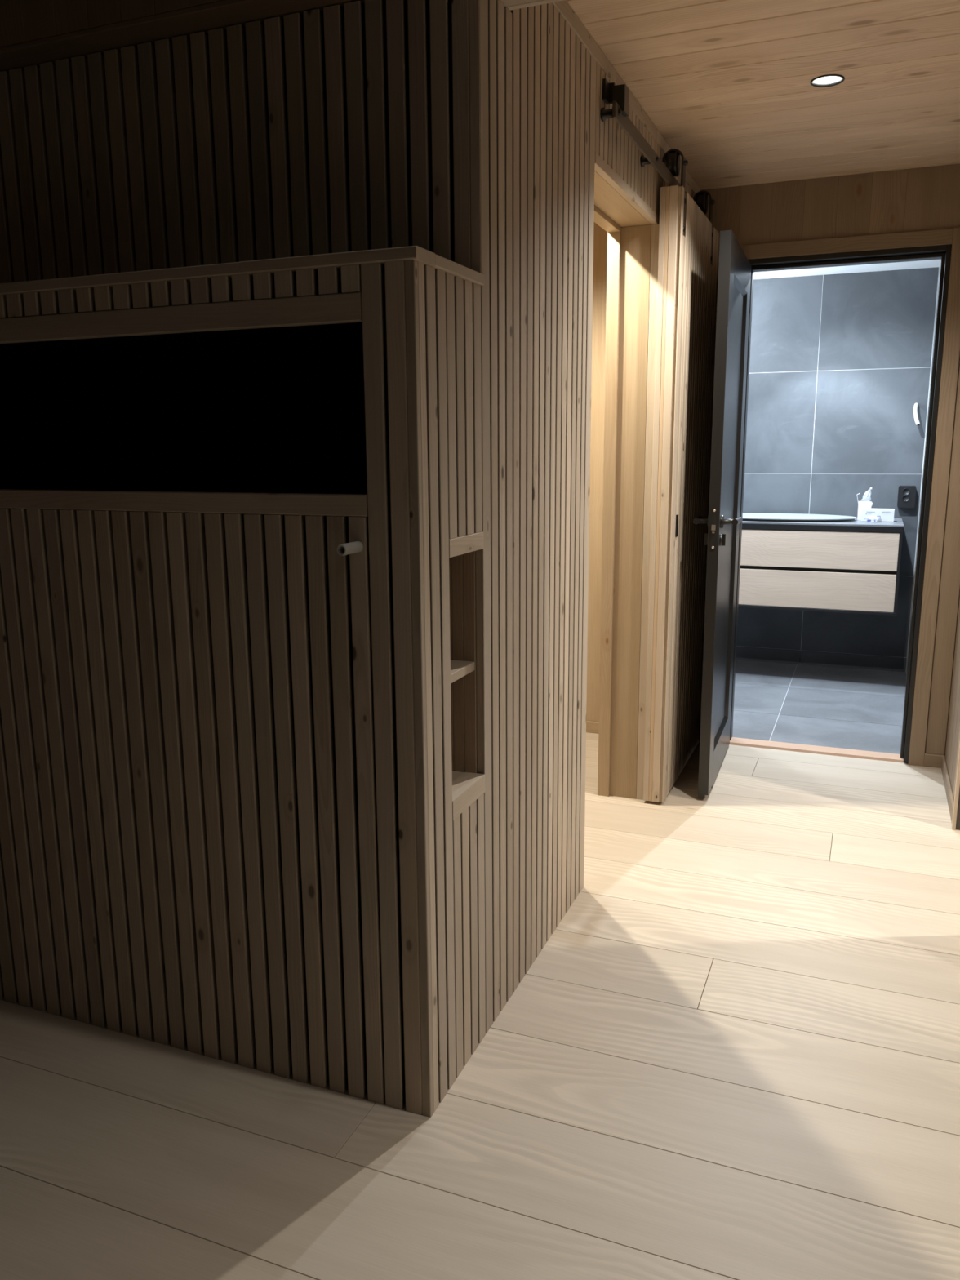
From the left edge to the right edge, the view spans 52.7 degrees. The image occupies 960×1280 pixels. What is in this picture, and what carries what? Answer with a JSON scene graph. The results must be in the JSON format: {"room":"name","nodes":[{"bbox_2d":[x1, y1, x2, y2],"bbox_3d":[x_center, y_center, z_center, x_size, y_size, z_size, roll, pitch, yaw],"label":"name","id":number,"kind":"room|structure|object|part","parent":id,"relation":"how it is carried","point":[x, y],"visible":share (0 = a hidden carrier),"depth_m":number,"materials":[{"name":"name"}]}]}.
{"room":"hallway","nodes":[
{"label":"hallway","id":0,"kind":"room"},
{"bbox_2d":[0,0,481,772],"bbox_3d":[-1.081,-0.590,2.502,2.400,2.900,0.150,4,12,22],"label":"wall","id":1,"kind":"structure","parent":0,"point":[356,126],"depth_m":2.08,"materials":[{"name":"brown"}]},
{"bbox_2d":[0,0,564,72],"bbox_3d":[0.378,-2.501,1.478,5.600,2.568,0.246,4,12,22],"label":"ceiling","id":2,"kind":"structure","parent":1,"relation":"attached to","point":[33,32],"depth_m":2.08,"materials":[{"name":"brown wood"}]},
{"bbox_3d":[1.542,-1.276,1.375,3.200,0.191,0.019,4,12,22],"label":"edge trim","id":3,"kind":"part","parent":2,"relation":"part of","materials":[{"name":"grey wood"}]},
{"bbox_2d":[0,732,959,1279],"bbox_3d":[0.163,1.089,1.597,5.600,0.050,6.230,4,12,22],"label":"floor","id":4,"kind":"structure","parent":0,"point":[734,1054],"depth_m":2.03,"materials":[{"name":"beige wood"}]},
{"bbox_2d":[0,245,485,1117],"bbox_3d":[-0.878,0.064,2.306,1.808,1.693,0.338,4,12,22],"label":"tall cabinet","id":5,"kind":"object","parent":4,"relation":"on","point":[237,820],"visible":1,"depth_m":2.04,"materials":[{"name":"brown wood"}]},
{"bbox_3d":[-0.993,-0.651,2.041,1.692,0.048,0.023,4,12,22],"label":"recess trim","id":6,"kind":"part","parent":5,"relation":"part of","materials":[{"name":"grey wood"}]},
{"bbox_3d":[-0.991,-0.307,2.110,1.692,0.040,0.023,4,12,22],"label":"recess trim","id":7,"kind":"part","parent":5,"relation":"part of","materials":[{"name":"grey wood"}]},
{"bbox_2d":[336,541,363,555],"bbox_3d":[-0.239,-0.169,1.782,0.021,0.021,0.065,4,12,22],"label":"knob","id":8,"kind":"object","parent":5,"relation":"attached to","point":[354,547],"visible":1,"depth_m":1.77,"materials":[{"name":"grey"}]},
{"bbox_2d":[450,659,474,683],"bbox_3d":[-0.090,0.070,2.050,0.096,0.020,0.179,4,12,22],"label":"shelf","id":9,"kind":"object","parent":5,"relation":"attached to","point":[460,668],"depth_m":2.07,"materials":[{"name":"brown wood"}]},
{"bbox_3d":[-0.035,-0.195,1.973,0.021,0.036,0.178,4,12,22],"label":"niche trim","id":10,"kind":"part","parent":5,"relation":"part of","materials":[{"name":"grey wood"}]},
{"bbox_3d":[-0.044,0.334,2.086,0.049,0.042,0.178,4,12,22],"label":"niche sill","id":11,"kind":"part","parent":5,"relation":"part of","materials":[{"name":"grey wood"}]},
{"bbox_2d":[475,0,701,1033],"bbox_3d":[0.411,-0.731,3.147,0.133,2.900,2.487,4,12,22],"label":"wall","id":12,"kind":"structure","parent":0,"point":[542,73],"depth_m":2.35,"materials":[{"name":"brown wood"}]},
{"bbox_3d":[0.136,-1.472,2.169,0.023,0.040,0.446,4,12,22],"label":"ceiling trim","id":13,"kind":"part","parent":12,"relation":"part of","materials":[{"name":"grey wood"}]},
{"bbox_3d":[0.296,-1.552,2.558,0.023,0.040,0.410,4,12,22],"label":"ceiling trim","id":14,"kind":"part","parent":12,"relation":"part of","materials":[{"name":"grey wood"}]},
{"bbox_2d":[593,151,658,799],"bbox_3d":[0.396,-0.354,3.227,0.181,2.131,0.856,4,12,22],"label":"door frame","id":15,"kind":"structure","parent":12,"relation":"in","point":[631,225],"depth_m":3.55,"materials":[{"name":"grey wood"}]},
{"bbox_3d":[0.455,-1.380,2.992,0.022,0.029,0.820,4,12,22],"label":"head trim","id":16,"kind":"part","parent":15,"relation":"part of","materials":[{"name":"brown wood"}]},
{"bbox_3d":[0.479,-1.643,3.001,0.023,0.040,0.564,4,12,22],"label":"ceiling trim","id":17,"kind":"part","parent":12,"relation":"part of","materials":[{"name":"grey wood"}]},
{"bbox_2d":[600,78,686,192],"bbox_3d":[0.645,-1.607,3.322,0.059,0.110,1.600,4,12,22],"label":"door track","id":18,"kind":"object","parent":12,"relation":"attached to","point":[617,95],"visible":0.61,"depth_m":2.69,"materials":[{"name":"brown metal"}]},
{"bbox_3d":[0.352,-1.500,2.650,0.022,0.050,0.050,4,12,22],"label":"stop plate","id":19,"kind":"part","parent":18,"relation":"part of","materials":[{"name":"black metal"}]},
{"bbox_2d":[643,148,719,802],"bbox_3d":[0.810,-0.599,3.864,0.084,2.327,0.833,4,12,22],"label":"sliding door","id":20,"kind":"structure","parent":18,"relation":"hanging from","point":[688,253],"depth_m":3.64,"materials":[{"name":"grey wood"}]},
{"bbox_3d":[0.785,-0.538,3.887,0.020,2.200,0.833,4,12,22],"label":"door panel","id":21,"kind":"part","parent":20,"relation":"part of","materials":[{"name":"brown wood"}]},
{"bbox_3d":[0.820,-0.535,3.873,0.027,2.200,0.833,4,12,22],"label":"door panel","id":22,"kind":"part","parent":20,"relation":"part of","materials":[{"name":"brown wood"}]},
{"bbox_3d":[0.727,-0.422,3.575,0.004,0.080,0.030,4,12,22],"label":"edge pull","id":23,"kind":"part","parent":20,"relation":"part of","materials":[{"name":"black metal"}]},
{"bbox_3d":[0.749,-1.777,3.657,0.023,0.040,0.878,4,12,22],"label":"ceiling trim","id":24,"kind":"part","parent":12,"relation":"part of","materials":[{"name":"grey wood"}]},
{"bbox_2d":[586,222,607,722],"bbox_3d":[-0.662,-0.617,3.732,2.269,2.460,2.329,4,12,22],"label":"wall","id":25,"kind":"structure","parent":0,"point":[600,235],"depth_m":4.41,"materials":[{"name":"brown wood"}]},
{"bbox_2d":[586,720,599,733],"bbox_3d":[-0.250,0.360,4.955,2.265,0.055,0.010,4,12,22],"label":"baseboard","id":26,"kind":"structure","parent":25,"relation":"attached to","point":[591,726],"depth_m":4.64,"materials":[{"name":"brown wood"}]},
{"bbox_2d":[565,0,959,190],"bbox_3d":[1.978,-1.607,2.415,3.200,0.100,2.320,4,12,22],"label":"ceiling","id":27,"kind":"structure","parent":0,"point":[726,84],"depth_m":2.81,"materials":[{"name":"brown wood"}]},
{"bbox_2d":[809,74,844,87],"bbox_3d":[1.013,-1.651,2.822,0.095,0.047,0.095,4,12,22],"label":"recessed light","id":28,"kind":"object","parent":27,"relation":"in","point":[828,80],"visible":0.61,"depth_m":2.86,"materials":[{"name":"white"}]},
{"bbox_2d":[732,659,906,754],"bbox_3d":[1.218,0.301,5.458,2.250,0.050,1.771,4,12,22],"label":"floor","id":29,"kind":"structure","parent":0,"point":[834,707],"depth_m":5.09,"materials":[{"name":"grey tile"}]},
{"bbox_2d":[698,163,959,763],"bbox_3d":[2.422,-0.660,3.736,3.220,2.500,0.100,4,12,22],"label":"wall","id":30,"kind":"structure","parent":0,"point":[928,197],"depth_m":3.91,"materials":[{"name":"brown wood"}]},
{"bbox_2d":[729,227,959,766],"bbox_3d":[1.486,-0.542,4.139,0.904,2.202,0.112,4,12,22],"label":"door frame","id":31,"kind":"structure","parent":30,"relation":"in","point":[934,244],"depth_m":3.94,"materials":[{"name":"brown wood"}]},
{"bbox_2d":[693,230,751,798],"bbox_3d":[0.984,-0.470,3.887,0.170,2.064,0.768,4,12,20],"label":"door leaf","id":32,"kind":"structure","parent":31,"relation":"attached to","point":[724,518],"depth_m":3.71,"materials":[{"name":"black wood"}]},
{"bbox_3d":[0.824,-0.453,3.661,0.026,0.022,0.135,4,12,20],"label":"lever","id":33,"kind":"part","parent":32,"relation":"part of","materials":[{"name":"black metal"}]},
{"bbox_3d":[0.831,-0.441,3.604,0.050,0.048,0.048,4,12,20],"label":"door handle","id":34,"kind":"part","parent":32,"relation":"part of","materials":[{"name":"black metal"}]},
{"bbox_3d":[0.854,-0.406,3.543,0.019,0.155,0.006,4,12,20],"label":"lock plate","id":35,"kind":"part","parent":32,"relation":"part of","materials":[{"name":"black metal"}]},
{"bbox_3d":[0.991,0.467,4.075,0.040,0.153,0.495,4,12,20],"label":"rail","id":36,"kind":"part","parent":32,"relation":"part of","materials":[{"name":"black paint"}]},
{"bbox_3d":[0.915,-0.436,3.573,0.050,0.048,0.048,4,12,20],"label":"door handle","id":37,"kind":"part","parent":32,"relation":"part of","materials":[{"name":"silver metal"}]},
{"bbox_3d":[0.984,-0.484,3.883,0.014,1.786,0.495,4,12,20],"label":"door panel","id":38,"kind":"part","parent":32,"relation":"part of","materials":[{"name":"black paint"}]},
{"bbox_3d":[0.996,-0.483,3.878,0.013,1.786,0.495,4,12,20],"label":"panel moulding","id":39,"kind":"part","parent":32,"relation":"part of","materials":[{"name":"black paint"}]},
{"bbox_3d":[0.959,-0.444,3.612,0.026,0.022,0.135,4,12,20],"label":"lever","id":40,"kind":"part","parent":32,"relation":"part of","materials":[{"name":"silver metal"}]},
{"bbox_3d":[0.977,-1.420,3.694,0.040,0.125,0.495,4,12,20],"label":"rail","id":41,"kind":"part","parent":32,"relation":"part of","materials":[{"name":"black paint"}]},
{"bbox_3d":[1.459,-1.583,3.881,0.782,0.058,0.012,4,12,22],"label":"casing","id":42,"kind":"part","parent":31,"relation":"part of","materials":[{"name":"brown wood"}]},
{"bbox_3d":[1.858,-0.523,3.934,0.060,2.162,0.012,4,12,22],"label":"casing","id":43,"kind":"part","parent":31,"relation":"part of","materials":[{"name":"brown wood"}]},
{"bbox_2d":[924,753,942,768],"bbox_3d":[1.925,0.513,4.120,0.068,0.055,0.011,4,12,22],"label":"baseboard","id":44,"kind":"structure","parent":30,"relation":"attached to","point":[930,760],"depth_m":4.11,"materials":[{"name":"brown wood"}]},
{"bbox_2d":[736,266,939,671],"bbox_3d":[1.221,-0.926,5.222,2.223,2.450,1.800,4,12,22],"label":"wall","id":45,"kind":"structure","parent":0,"point":[840,364],"depth_m":5.71,"materials":[{"name":"grey tile"}]},
{"bbox_2d":[737,517,903,615],"bbox_3d":[1.808,-0.463,5.708,1.217,0.495,0.509,4,12,22],"label":"vanity unit","id":46,"kind":"object","parent":45,"relation":"attached to","point":[853,566],"visible":0.59,"depth_m":5.40,"materials":[{"name":"beige wood"}]},
{"bbox_3d":[1.720,-0.294,5.514,1.180,0.206,0.020,4,12,22],"label":"drawer","id":47,"kind":"part","parent":46,"relation":"part of","materials":[{"name":"brown wood"}]},
{"bbox_3d":[1.718,-0.516,5.469,1.180,0.206,0.020,4,12,22],"label":"drawer","id":48,"kind":"part","parent":46,"relation":"part of","materials":[{"name":"brown wood"}]},
{"bbox_2d":[742,517,903,527],"bbox_3d":[1.806,-0.700,5.660,1.217,0.012,0.509,4,12,22],"label":"countertop","id":49,"kind":"structure","parent":46,"relation":"on","point":[898,522],"depth_m":5.37,"materials":[{"name":"grey stone"}]},
{"bbox_2d":[742,512,856,522],"bbox_3d":[1.734,-0.718,5.675,0.880,0.018,0.450,4,12,22],"label":"washbasin","id":50,"kind":"object","parent":49,"relation":"on","point":[756,517],"visible":0.63,"depth_m":5.52,"materials":[{"name":"white ceramic"}]},
{"bbox_2d":[857,493,872,519],"bbox_3d":[2.202,-0.765,5.556,0.088,0.152,0.056,4,12,22],"label":"soap dispenser","id":51,"kind":"object","parent":49,"relation":"on","point":[861,504],"visible":0.71,"depth_m":5.53,"materials":[{"name":"grey plastic"}]},
{"bbox_2d":[860,487,871,501],"bbox_3d":[2.209,-0.825,5.541,0.058,0.094,0.035,4,12,22],"label":"plastic wrap","id":52,"kind":"object","parent":51,"relation":"in","point":[867,495],"visible":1,"depth_m":5.53,"materials":[{"name":"white plastic"}]},
{"bbox_2d":[864,515,879,522],"bbox_3d":[2.183,-0.674,5.404,0.079,0.038,0.063,4,12,22],"label":"plastic bag","id":53,"kind":"object","parent":49,"relation":"on","point":[871,518],"visible":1,"depth_m":5.39,"materials":[{"name":"white plastic"}]},
{"bbox_2d":[861,508,894,521],"bbox_3d":[2.241,-0.704,5.461,0.169,0.069,0.076,4,12,22],"label":"carton","id":54,"kind":"object","parent":49,"relation":"on","point":[887,514],"visible":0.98,"depth_m":5.42,"materials":[{"name":"white cardboard"}]},
{"bbox_2d":[897,485,915,507],"bbox_3d":[2.476,-0.831,5.625,0.094,0.126,0.045,4,12,22],"label":"wall socket","id":55,"kind":"object","parent":45,"relation":"attached to","point":[906,494],"visible":1,"depth_m":5.61,"materials":[{"name":"black plastic"}]},
{"bbox_2d":[902,494,909,502],"bbox_3d":[2.465,-0.821,5.609,0.040,0.040,0.003,4,12,22],"label":"outlet","id":56,"kind":"object","parent":55,"relation":"attached to","point":[905,498],"depth_m":5.61,"materials":[{"name":"black plastic"}]},
{"bbox_2d":[902,488,910,494],"bbox_3d":[2.464,-0.858,5.601,0.040,0.040,0.003,4,12,22],"label":"outlet","id":57,"kind":"object","parent":55,"relation":"attached to","point":[905,491],"depth_m":5.60,"materials":[{"name":"black plastic"}]},
{"bbox_2d":[913,403,919,425],"bbox_3d":[2.476,-1.282,5.505,0.035,0.128,0.097,2,12,12],"label":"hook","id":58,"kind":"object","parent":45,"relation":"attached to","point":[915,407],"visible":1,"depth_m":5.48,"materials":[{"name":"white"}]},
{"bbox_2d":[753,259,940,279],"bbox_3d":[1.196,-2.002,4.980,2.210,0.050,1.735,4,12,22],"label":"ceiling","id":59,"kind":"structure","parent":0,"point":[931,263],"depth_m":5.42,"materials":[{"name":"white paint"}]},
{"bbox_2d":[906,266,940,665],"bbox_3d":[2.258,-0.845,4.784,0.060,2.450,1.750,4,12,22],"label":"wall","id":60,"kind":"structure","parent":0,"point":[940,266],"depth_m":5.56,"materials":[{"name":"grey tile"}]},
{"bbox_2d":[945,596,959,830],"bbox_3d":[1.888,-0.612,3.516,0.162,2.500,0.741,4,12,22],"label":"wall","id":61,"kind":"structure","parent":0,"point":[952,749],"depth_m":3.78,"materials":[{"name":"brown wood"}]},
{"bbox_2d":[941,755,954,822],"bbox_3d":[1.830,0.581,3.787,0.011,0.055,0.712,4,12,22],"label":"baseboard","id":62,"kind":"structure","parent":61,"relation":"attached to","point":[948,787],"depth_m":3.78,"materials":[{"name":"brown wood"}]},
{"bbox_3d":[1.683,-0.497,3.225,0.012,2.392,0.016,4,12,22],"label":"corner trim","id":63,"kind":"part","parent":61,"relation":"part of","materials":[{"name":"grey wood"}]},
{"bbox_3d":[1.760,-0.492,3.199,0.150,2.392,0.012,4,12,22],"label":"panel","id":64,"kind":"part","parent":61,"relation":"part of","materials":[{"name":"brown wood"}]}
]}

